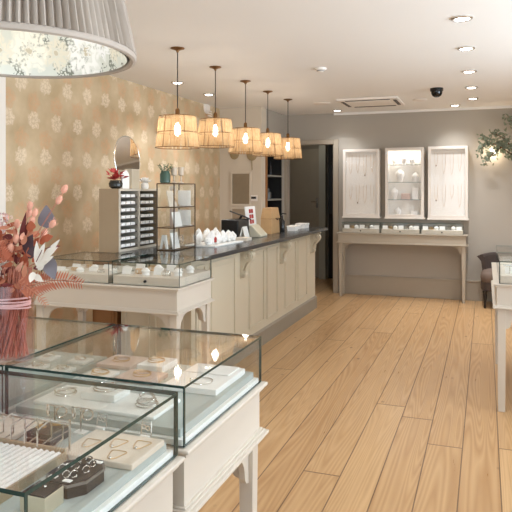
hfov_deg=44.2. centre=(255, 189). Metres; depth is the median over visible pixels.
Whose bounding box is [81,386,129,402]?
block
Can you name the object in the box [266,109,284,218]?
wall
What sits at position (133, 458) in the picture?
display tray
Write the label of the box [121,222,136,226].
tray
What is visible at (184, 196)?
board
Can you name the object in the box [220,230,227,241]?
pouch
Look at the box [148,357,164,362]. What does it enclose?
bracelet
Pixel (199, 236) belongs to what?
pouch
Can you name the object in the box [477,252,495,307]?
tub chair
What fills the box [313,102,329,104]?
ceiling disc
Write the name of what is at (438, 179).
upper cabinet
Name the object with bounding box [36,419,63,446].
bangle
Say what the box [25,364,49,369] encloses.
pad
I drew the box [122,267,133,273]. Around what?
pad
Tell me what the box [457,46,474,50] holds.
recessed light
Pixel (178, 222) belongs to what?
card
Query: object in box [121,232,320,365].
counter
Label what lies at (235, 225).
till
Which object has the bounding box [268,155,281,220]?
shelving unit
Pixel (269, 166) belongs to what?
bottle
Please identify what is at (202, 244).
tray
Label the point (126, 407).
display tray
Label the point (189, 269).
bust
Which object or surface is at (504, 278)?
display case
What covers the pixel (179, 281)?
display case
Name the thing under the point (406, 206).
upper cabinet
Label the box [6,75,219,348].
wall
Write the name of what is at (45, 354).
bracelet
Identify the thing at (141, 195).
tray
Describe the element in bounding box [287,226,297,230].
box
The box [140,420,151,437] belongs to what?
easel
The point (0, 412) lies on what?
bangle
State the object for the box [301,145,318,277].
wall
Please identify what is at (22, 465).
tray
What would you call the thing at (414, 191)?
stand
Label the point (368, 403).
floor
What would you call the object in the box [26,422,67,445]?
box
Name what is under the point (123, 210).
tray
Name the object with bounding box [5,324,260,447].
display case
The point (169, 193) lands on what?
card
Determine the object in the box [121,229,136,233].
tray
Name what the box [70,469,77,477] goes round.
ring
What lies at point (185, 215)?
board
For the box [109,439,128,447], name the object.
necklace
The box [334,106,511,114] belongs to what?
trim
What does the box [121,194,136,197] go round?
tray
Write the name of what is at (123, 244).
tray
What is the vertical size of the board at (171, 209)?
0.145 m
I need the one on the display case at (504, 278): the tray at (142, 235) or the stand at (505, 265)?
the stand at (505, 265)
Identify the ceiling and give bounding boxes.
[111,0,511,114]
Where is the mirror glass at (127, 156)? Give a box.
[115,136,139,174]
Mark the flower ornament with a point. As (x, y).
(144, 185)
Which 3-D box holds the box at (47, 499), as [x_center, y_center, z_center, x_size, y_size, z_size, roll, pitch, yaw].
[-0.401,0.577,1.181,0.056,0.035,0.055,0,0,20]
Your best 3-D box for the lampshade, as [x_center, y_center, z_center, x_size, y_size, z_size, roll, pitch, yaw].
[-0.721,-0.756,1.882,0.719,0.727,0.722,0,0,2]
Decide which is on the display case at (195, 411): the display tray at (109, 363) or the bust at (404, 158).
the display tray at (109, 363)
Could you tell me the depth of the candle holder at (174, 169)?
5.05 m
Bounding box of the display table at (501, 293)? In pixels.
[491,262,511,411]
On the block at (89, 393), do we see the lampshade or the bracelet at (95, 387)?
the bracelet at (95, 387)
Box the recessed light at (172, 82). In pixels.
[171,81,183,83]
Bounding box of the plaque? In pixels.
[121,171,128,188]
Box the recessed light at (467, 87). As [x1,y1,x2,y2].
[465,86,477,88]
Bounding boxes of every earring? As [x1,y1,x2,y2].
[46,404,49,415]
[55,406,67,417]
[72,407,75,418]
[81,409,93,420]
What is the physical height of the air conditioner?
0.030 m
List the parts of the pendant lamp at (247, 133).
wire frame, lamp shade, cord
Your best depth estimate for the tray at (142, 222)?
5.30 m
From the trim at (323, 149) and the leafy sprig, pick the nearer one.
the leafy sprig
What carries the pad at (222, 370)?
on the display tray at (220, 382)
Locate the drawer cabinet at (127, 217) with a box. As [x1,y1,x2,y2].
[99,189,155,252]
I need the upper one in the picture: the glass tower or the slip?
the glass tower
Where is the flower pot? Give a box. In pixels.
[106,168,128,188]
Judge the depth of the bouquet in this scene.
1.74 m
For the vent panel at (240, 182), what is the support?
attached to the wall partition at (255, 116)
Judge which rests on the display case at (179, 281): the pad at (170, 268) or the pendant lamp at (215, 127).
the pad at (170, 268)
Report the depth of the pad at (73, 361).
2.15 m
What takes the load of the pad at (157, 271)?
on the display case at (179, 281)
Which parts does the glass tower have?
plate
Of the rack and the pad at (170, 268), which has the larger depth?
the pad at (170, 268)
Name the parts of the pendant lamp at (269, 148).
wire frame, lamp shade, cord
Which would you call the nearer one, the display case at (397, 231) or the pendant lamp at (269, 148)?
the pendant lamp at (269, 148)
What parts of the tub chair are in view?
leg, seat frame, seat, backrest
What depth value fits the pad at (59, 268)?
4.49 m
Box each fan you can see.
[230,148,238,159]
[247,148,256,169]
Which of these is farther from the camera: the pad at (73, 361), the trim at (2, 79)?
the trim at (2, 79)
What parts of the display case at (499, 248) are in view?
glass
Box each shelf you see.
[160,225,192,227]
[388,199,420,199]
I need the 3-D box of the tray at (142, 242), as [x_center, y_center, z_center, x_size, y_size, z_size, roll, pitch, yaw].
[-0.974,0.439,5.306,0.164,0.031,0.269,0,0,20]
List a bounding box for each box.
[20,480,63,511]
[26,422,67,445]
[125,169,138,188]
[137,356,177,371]
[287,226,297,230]
[295,223,308,228]
[401,193,409,198]
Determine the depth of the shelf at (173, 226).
5.12 m
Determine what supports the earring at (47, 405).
hanging from the stand at (46, 403)
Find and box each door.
[290,149,318,277]
[328,145,332,278]
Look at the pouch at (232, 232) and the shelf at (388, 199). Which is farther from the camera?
the shelf at (388, 199)
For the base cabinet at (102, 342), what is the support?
on the floor
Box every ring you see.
[62,470,69,477]
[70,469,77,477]
[82,465,89,472]
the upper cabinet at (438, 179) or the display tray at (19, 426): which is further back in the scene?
the upper cabinet at (438, 179)
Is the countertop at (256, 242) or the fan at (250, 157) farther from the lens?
the fan at (250, 157)
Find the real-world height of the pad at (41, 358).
0.010 m
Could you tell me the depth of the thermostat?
8.50 m
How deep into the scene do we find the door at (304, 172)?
10.79 m
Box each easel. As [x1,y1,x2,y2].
[95,412,107,430]
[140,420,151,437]
[160,235,167,248]
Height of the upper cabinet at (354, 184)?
0.977 m
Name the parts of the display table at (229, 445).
moulding, leg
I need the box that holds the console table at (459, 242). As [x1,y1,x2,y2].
[336,231,468,302]
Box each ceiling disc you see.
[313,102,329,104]
[412,99,426,101]
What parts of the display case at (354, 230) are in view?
drawer, glass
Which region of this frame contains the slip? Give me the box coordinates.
[62,479,72,482]
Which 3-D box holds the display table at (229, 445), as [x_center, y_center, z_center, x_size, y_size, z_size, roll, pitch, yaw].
[-0.602,1.066,1.996,1.155,0.868,0.600,0,0,20]
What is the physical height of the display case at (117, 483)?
0.150 m
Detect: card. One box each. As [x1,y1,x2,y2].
[166,191,176,206]
[170,232,179,248]
[171,212,181,226]
[240,226,249,236]
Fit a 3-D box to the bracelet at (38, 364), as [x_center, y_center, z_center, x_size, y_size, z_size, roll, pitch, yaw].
[-0.726,0.578,2.096,0.041,0.010,0.040,0,0,-25]
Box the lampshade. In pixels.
[0,0,136,78]
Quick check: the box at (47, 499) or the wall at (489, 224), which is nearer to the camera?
the box at (47, 499)
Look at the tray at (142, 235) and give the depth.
5.30 m
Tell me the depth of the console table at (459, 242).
8.60 m
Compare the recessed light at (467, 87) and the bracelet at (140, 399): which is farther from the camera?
the recessed light at (467, 87)
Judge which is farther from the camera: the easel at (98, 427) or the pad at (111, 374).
the pad at (111, 374)
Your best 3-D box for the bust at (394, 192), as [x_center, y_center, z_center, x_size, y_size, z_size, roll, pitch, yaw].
[1.943,0.046,8.859,0.114,0.171,0.062,0,0,20]
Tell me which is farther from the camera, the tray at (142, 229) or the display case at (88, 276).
the tray at (142, 229)
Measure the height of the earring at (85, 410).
0.030 m
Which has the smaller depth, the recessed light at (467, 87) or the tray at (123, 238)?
the tray at (123, 238)
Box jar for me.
[160,171,169,182]
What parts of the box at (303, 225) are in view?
lid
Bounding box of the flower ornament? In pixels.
[139,177,150,188]
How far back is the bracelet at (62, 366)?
2.06 m
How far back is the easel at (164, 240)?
5.01 m
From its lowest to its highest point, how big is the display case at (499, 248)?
0.150 m
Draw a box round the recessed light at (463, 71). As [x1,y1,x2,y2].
[462,70,476,73]
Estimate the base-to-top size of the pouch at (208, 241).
0.081 m
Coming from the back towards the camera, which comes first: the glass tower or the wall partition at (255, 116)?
the wall partition at (255, 116)
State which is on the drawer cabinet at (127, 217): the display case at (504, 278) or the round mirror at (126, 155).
the round mirror at (126, 155)
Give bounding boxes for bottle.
[268,162,271,174]
[279,213,285,231]
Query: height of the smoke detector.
0.040 m
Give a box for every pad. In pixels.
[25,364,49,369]
[36,355,60,361]
[51,367,75,374]
[57,266,68,270]
[66,358,93,365]
[72,263,82,267]
[81,369,119,380]
[89,267,99,271]
[103,264,111,268]
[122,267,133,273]
[136,264,145,270]
[153,267,164,274]
[166,265,175,271]
[185,363,238,375]
[505,267,511,273]
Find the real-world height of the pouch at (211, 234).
0.121 m
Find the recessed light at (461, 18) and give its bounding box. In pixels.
[451,15,472,21]
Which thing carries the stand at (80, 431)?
on the display case at (117, 483)
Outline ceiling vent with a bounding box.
[348,100,393,106]
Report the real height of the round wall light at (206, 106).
0.208 m
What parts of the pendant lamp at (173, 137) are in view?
wire frame, lamp shade, cord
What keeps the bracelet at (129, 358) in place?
on the display tray at (109, 363)
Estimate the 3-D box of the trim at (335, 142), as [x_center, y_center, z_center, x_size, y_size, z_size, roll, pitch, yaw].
[0.835,0.380,9.374,0.825,2.240,0.150,0,0,20]
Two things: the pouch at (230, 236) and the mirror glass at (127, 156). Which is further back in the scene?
the pouch at (230, 236)
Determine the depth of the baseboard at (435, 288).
8.80 m
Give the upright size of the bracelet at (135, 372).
0.010 m
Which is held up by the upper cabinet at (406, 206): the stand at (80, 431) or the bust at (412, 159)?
the bust at (412, 159)
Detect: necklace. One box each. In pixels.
[82,438,100,446]
[107,450,126,458]
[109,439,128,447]
[133,440,151,448]
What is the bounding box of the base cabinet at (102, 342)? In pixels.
[93,251,120,357]
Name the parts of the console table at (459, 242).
leg, leg, moulding, leg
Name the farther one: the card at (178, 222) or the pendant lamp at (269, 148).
the pendant lamp at (269, 148)
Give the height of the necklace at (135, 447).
0.007 m
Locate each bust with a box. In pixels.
[76,267,84,271]
[109,268,116,272]
[141,268,149,274]
[173,268,182,275]
[185,265,193,272]
[390,187,397,198]
[395,169,404,181]
[395,207,400,213]
[401,154,407,164]
[409,156,415,163]
[412,172,418,181]
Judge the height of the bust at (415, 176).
0.144 m
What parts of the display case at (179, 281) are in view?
glass, glass, drawer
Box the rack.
[0,413,70,450]
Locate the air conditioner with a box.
[336,96,404,107]
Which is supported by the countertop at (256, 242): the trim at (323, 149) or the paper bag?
the paper bag
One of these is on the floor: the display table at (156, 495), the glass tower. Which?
the display table at (156, 495)
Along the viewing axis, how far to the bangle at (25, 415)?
1.44 m
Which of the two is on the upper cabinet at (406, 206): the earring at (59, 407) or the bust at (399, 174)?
the bust at (399, 174)
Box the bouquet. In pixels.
[0,184,83,358]
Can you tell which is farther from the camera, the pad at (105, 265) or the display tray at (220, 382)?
the pad at (105, 265)
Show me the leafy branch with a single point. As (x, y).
(499, 144)
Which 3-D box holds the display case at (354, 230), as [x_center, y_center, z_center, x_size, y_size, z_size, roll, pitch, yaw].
[1.496,0.524,8.902,0.530,0.145,0.216,0,0,20]
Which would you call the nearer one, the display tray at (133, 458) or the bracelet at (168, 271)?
the display tray at (133, 458)
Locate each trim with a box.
[0,77,5,345]
[265,155,267,207]
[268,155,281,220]
[284,139,338,292]
[319,145,327,278]
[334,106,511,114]
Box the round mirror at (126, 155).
[113,135,139,188]
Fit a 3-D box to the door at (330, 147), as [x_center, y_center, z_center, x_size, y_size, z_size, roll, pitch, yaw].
[1.373,0.350,10.657,0.300,2.300,0.030,0,0,20]
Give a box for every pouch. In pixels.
[193,228,203,243]
[203,228,209,240]
[204,236,211,244]
[206,230,216,243]
[215,231,221,242]
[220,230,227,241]
[226,230,232,241]
[231,231,236,240]
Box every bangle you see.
[0,412,13,437]
[0,413,25,439]
[10,415,38,441]
[24,417,51,444]
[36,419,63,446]
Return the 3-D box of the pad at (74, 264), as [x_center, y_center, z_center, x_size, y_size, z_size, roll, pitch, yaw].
[-1.321,0.560,4.678,0.070,0.030,0.053,0,0,20]
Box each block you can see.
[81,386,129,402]
[235,237,251,240]
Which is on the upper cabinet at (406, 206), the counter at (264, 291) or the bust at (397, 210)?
the bust at (397, 210)
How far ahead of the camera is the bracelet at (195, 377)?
1.88 m
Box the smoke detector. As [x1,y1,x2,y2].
[314,67,326,71]
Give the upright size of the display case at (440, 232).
0.145 m
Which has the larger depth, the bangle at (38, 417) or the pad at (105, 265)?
the pad at (105, 265)
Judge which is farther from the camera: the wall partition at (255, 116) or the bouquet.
the wall partition at (255, 116)
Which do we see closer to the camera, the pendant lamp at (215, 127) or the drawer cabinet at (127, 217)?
the drawer cabinet at (127, 217)
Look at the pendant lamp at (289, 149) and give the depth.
7.65 m
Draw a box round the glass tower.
[156,183,195,250]
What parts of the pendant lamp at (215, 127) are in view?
cord, wire frame, lamp shade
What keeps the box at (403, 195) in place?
on the upper cabinet at (406, 206)
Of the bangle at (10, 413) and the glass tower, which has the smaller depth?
the bangle at (10, 413)
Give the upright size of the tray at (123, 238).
0.031 m
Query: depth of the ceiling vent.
7.94 m
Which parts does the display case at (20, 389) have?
glass, board, glass, glass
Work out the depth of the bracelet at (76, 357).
2.16 m
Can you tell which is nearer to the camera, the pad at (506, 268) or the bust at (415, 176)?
the pad at (506, 268)
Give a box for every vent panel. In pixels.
[230,172,250,205]
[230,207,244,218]
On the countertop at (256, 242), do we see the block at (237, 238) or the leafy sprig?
the block at (237, 238)
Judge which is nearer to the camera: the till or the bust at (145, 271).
the bust at (145, 271)
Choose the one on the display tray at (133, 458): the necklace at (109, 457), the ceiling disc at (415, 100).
the necklace at (109, 457)
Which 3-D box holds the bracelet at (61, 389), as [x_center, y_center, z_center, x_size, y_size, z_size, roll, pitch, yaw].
[-0.546,0.574,1.808,0.065,0.018,0.064,0,0,20]
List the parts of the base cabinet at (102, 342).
panel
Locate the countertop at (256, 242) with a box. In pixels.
[117,227,327,260]
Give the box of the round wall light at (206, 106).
[203,104,211,116]
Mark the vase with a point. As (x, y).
(12, 363)
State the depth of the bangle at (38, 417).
1.43 m
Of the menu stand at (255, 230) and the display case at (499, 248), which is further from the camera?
the menu stand at (255, 230)
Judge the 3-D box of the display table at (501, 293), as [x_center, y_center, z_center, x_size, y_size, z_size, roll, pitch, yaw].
[2.402,1.066,4.670,1.225,0.868,1.350,0,0,20]
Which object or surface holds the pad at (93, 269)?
on the display case at (88, 276)
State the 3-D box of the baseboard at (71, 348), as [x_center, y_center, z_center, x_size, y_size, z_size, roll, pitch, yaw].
[-1.206,1.400,6.724,0.020,0.200,4.185,0,0,20]
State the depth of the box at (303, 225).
7.88 m
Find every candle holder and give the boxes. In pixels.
[171,167,176,182]
[178,167,183,182]
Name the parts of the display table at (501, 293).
leg, moulding, leg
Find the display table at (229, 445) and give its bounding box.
[166,381,268,511]
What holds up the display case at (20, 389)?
on the display table at (229, 445)
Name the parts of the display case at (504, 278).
glass, glass, drawer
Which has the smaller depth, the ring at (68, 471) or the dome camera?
the ring at (68, 471)
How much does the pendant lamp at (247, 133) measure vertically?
0.742 m
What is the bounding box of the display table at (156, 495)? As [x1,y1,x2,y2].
[110,456,184,511]
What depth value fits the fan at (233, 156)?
8.60 m
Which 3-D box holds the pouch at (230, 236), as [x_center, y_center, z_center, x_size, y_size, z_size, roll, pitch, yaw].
[-0.250,0.414,5.722,0.076,0.108,0.113,0,0,20]
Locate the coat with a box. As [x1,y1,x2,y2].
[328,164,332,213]
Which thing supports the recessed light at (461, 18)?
in the ceiling
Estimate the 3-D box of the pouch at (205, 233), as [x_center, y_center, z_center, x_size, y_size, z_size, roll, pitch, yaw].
[-0.436,0.400,5.590,0.085,0.136,0.120,0,0,20]
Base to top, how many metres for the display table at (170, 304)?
0.868 m
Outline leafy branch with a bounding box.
[476,113,511,165]
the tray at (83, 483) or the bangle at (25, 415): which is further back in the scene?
the bangle at (25, 415)
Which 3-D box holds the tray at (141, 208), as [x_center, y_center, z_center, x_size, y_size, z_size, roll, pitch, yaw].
[-0.974,0.161,5.306,0.164,0.031,0.269,0,0,20]
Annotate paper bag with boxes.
[261,207,279,233]
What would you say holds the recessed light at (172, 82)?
in the ceiling
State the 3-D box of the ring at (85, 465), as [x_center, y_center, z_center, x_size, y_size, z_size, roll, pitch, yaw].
[-0.340,0.559,1.262,0.016,0.018,0.004,0,0,-35]
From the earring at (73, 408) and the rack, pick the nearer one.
the rack
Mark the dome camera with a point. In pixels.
(436, 91)
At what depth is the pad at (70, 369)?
2.05 m
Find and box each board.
[170,208,175,225]
[178,190,191,205]
[178,210,190,224]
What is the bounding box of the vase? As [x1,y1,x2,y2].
[0,283,34,364]
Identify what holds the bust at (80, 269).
on the display case at (88, 276)
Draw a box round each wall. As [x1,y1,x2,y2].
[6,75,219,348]
[266,109,284,218]
[285,108,511,280]
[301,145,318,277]
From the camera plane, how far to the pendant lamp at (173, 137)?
4.86 m
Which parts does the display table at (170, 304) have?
leg, leg, moulding, leg, leg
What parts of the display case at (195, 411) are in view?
glass, glass, glass, board, glass, glass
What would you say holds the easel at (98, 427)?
on the display case at (117, 483)
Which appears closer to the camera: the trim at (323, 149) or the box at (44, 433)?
the box at (44, 433)
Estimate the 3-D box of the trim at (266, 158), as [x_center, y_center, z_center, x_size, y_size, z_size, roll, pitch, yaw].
[0.129,0.470,8.662,0.045,2.060,0.050,0,0,20]
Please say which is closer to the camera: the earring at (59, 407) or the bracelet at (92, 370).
the earring at (59, 407)
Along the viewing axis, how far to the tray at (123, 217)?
5.01 m
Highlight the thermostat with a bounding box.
[250,195,257,200]
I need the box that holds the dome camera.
[430,87,442,96]
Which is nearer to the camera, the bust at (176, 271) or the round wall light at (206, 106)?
the bust at (176, 271)
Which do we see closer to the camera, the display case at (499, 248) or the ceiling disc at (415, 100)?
the display case at (499, 248)
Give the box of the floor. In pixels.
[86,277,511,511]
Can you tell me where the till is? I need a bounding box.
[221,211,250,236]
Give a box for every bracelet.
[31,362,43,366]
[42,353,54,356]
[54,387,76,396]
[56,364,68,369]
[75,356,85,359]
[91,368,109,374]
[93,382,116,391]
[113,356,130,361]
[133,370,150,376]
[135,392,158,407]
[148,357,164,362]
[162,270,170,275]
[189,377,212,384]
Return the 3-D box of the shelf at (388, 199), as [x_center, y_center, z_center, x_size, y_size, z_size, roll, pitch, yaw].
[2.080,0.135,8.804,0.495,0.006,0.102,0,0,20]
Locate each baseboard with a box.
[46,330,92,353]
[345,274,491,301]
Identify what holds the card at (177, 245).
on the glass tower
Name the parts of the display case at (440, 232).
drawer, glass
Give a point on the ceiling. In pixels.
(404, 49)
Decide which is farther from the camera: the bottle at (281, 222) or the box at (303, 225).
the box at (303, 225)
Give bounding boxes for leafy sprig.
[158,163,172,171]
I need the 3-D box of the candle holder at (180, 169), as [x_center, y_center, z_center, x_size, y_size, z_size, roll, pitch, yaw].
[-0.612,-0.121,5.138,0.052,0.130,0.051,0,0,20]
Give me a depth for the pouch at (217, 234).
5.51 m
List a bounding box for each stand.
[46,403,63,420]
[72,406,89,434]
[244,206,266,236]
[412,189,417,198]
[504,264,511,273]
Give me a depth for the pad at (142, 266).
4.48 m
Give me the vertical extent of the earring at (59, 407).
0.030 m
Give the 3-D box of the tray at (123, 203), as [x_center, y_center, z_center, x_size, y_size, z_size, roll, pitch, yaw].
[-1.076,0.104,5.026,0.164,0.034,0.269,0,0,20]
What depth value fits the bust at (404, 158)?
8.79 m
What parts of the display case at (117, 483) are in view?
glass, glass, board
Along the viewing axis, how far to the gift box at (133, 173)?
5.11 m
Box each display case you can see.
[0,316,114,414]
[0,370,177,511]
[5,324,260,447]
[41,252,146,282]
[112,254,210,287]
[342,221,381,232]
[381,222,420,233]
[421,223,463,234]
[496,245,511,265]
[497,252,511,283]
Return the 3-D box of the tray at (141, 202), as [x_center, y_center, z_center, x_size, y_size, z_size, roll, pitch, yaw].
[-0.974,0.105,5.306,0.164,0.032,0.269,0,0,20]
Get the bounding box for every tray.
[0,416,42,439]
[0,437,66,503]
[33,385,179,420]
[46,457,104,498]
[66,429,163,470]
[96,354,147,370]
[115,369,167,385]
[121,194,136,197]
[121,201,136,205]
[121,208,136,212]
[121,215,136,219]
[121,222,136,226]
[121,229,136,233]
[121,236,136,240]
[121,242,136,247]
[140,194,154,197]
[140,201,154,204]
[140,207,154,210]
[140,214,154,217]
[140,220,154,224]
[140,227,154,231]
[140,233,154,237]
[140,240,154,244]
[163,368,244,395]
[185,240,242,246]
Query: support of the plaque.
on the drawer cabinet at (127, 217)
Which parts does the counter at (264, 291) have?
panel, raised panel, raised panel, raised panel, raised panel, raised panel, raised panel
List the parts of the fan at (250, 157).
blade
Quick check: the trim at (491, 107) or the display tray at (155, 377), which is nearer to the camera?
the display tray at (155, 377)
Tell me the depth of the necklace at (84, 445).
1.44 m
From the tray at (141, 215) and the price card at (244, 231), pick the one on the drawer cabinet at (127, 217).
the tray at (141, 215)
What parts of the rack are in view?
rail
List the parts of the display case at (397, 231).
glass, drawer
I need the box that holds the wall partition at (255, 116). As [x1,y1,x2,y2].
[220,107,265,231]
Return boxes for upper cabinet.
[342,149,381,217]
[384,147,425,218]
[427,146,468,219]
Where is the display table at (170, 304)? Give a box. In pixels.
[31,277,214,363]
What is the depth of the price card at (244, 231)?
6.11 m
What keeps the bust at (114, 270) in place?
on the display case at (88, 276)
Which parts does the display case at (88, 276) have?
drawer, glass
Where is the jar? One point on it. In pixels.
(164, 176)
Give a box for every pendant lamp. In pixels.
[155,46,199,149]
[198,66,234,147]
[228,80,262,153]
[252,90,282,156]
[274,99,301,159]
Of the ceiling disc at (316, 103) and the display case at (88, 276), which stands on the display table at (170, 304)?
the display case at (88, 276)
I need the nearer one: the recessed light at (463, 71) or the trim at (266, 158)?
the recessed light at (463, 71)
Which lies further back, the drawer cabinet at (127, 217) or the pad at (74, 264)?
the drawer cabinet at (127, 217)
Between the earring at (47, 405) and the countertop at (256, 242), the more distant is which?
the countertop at (256, 242)

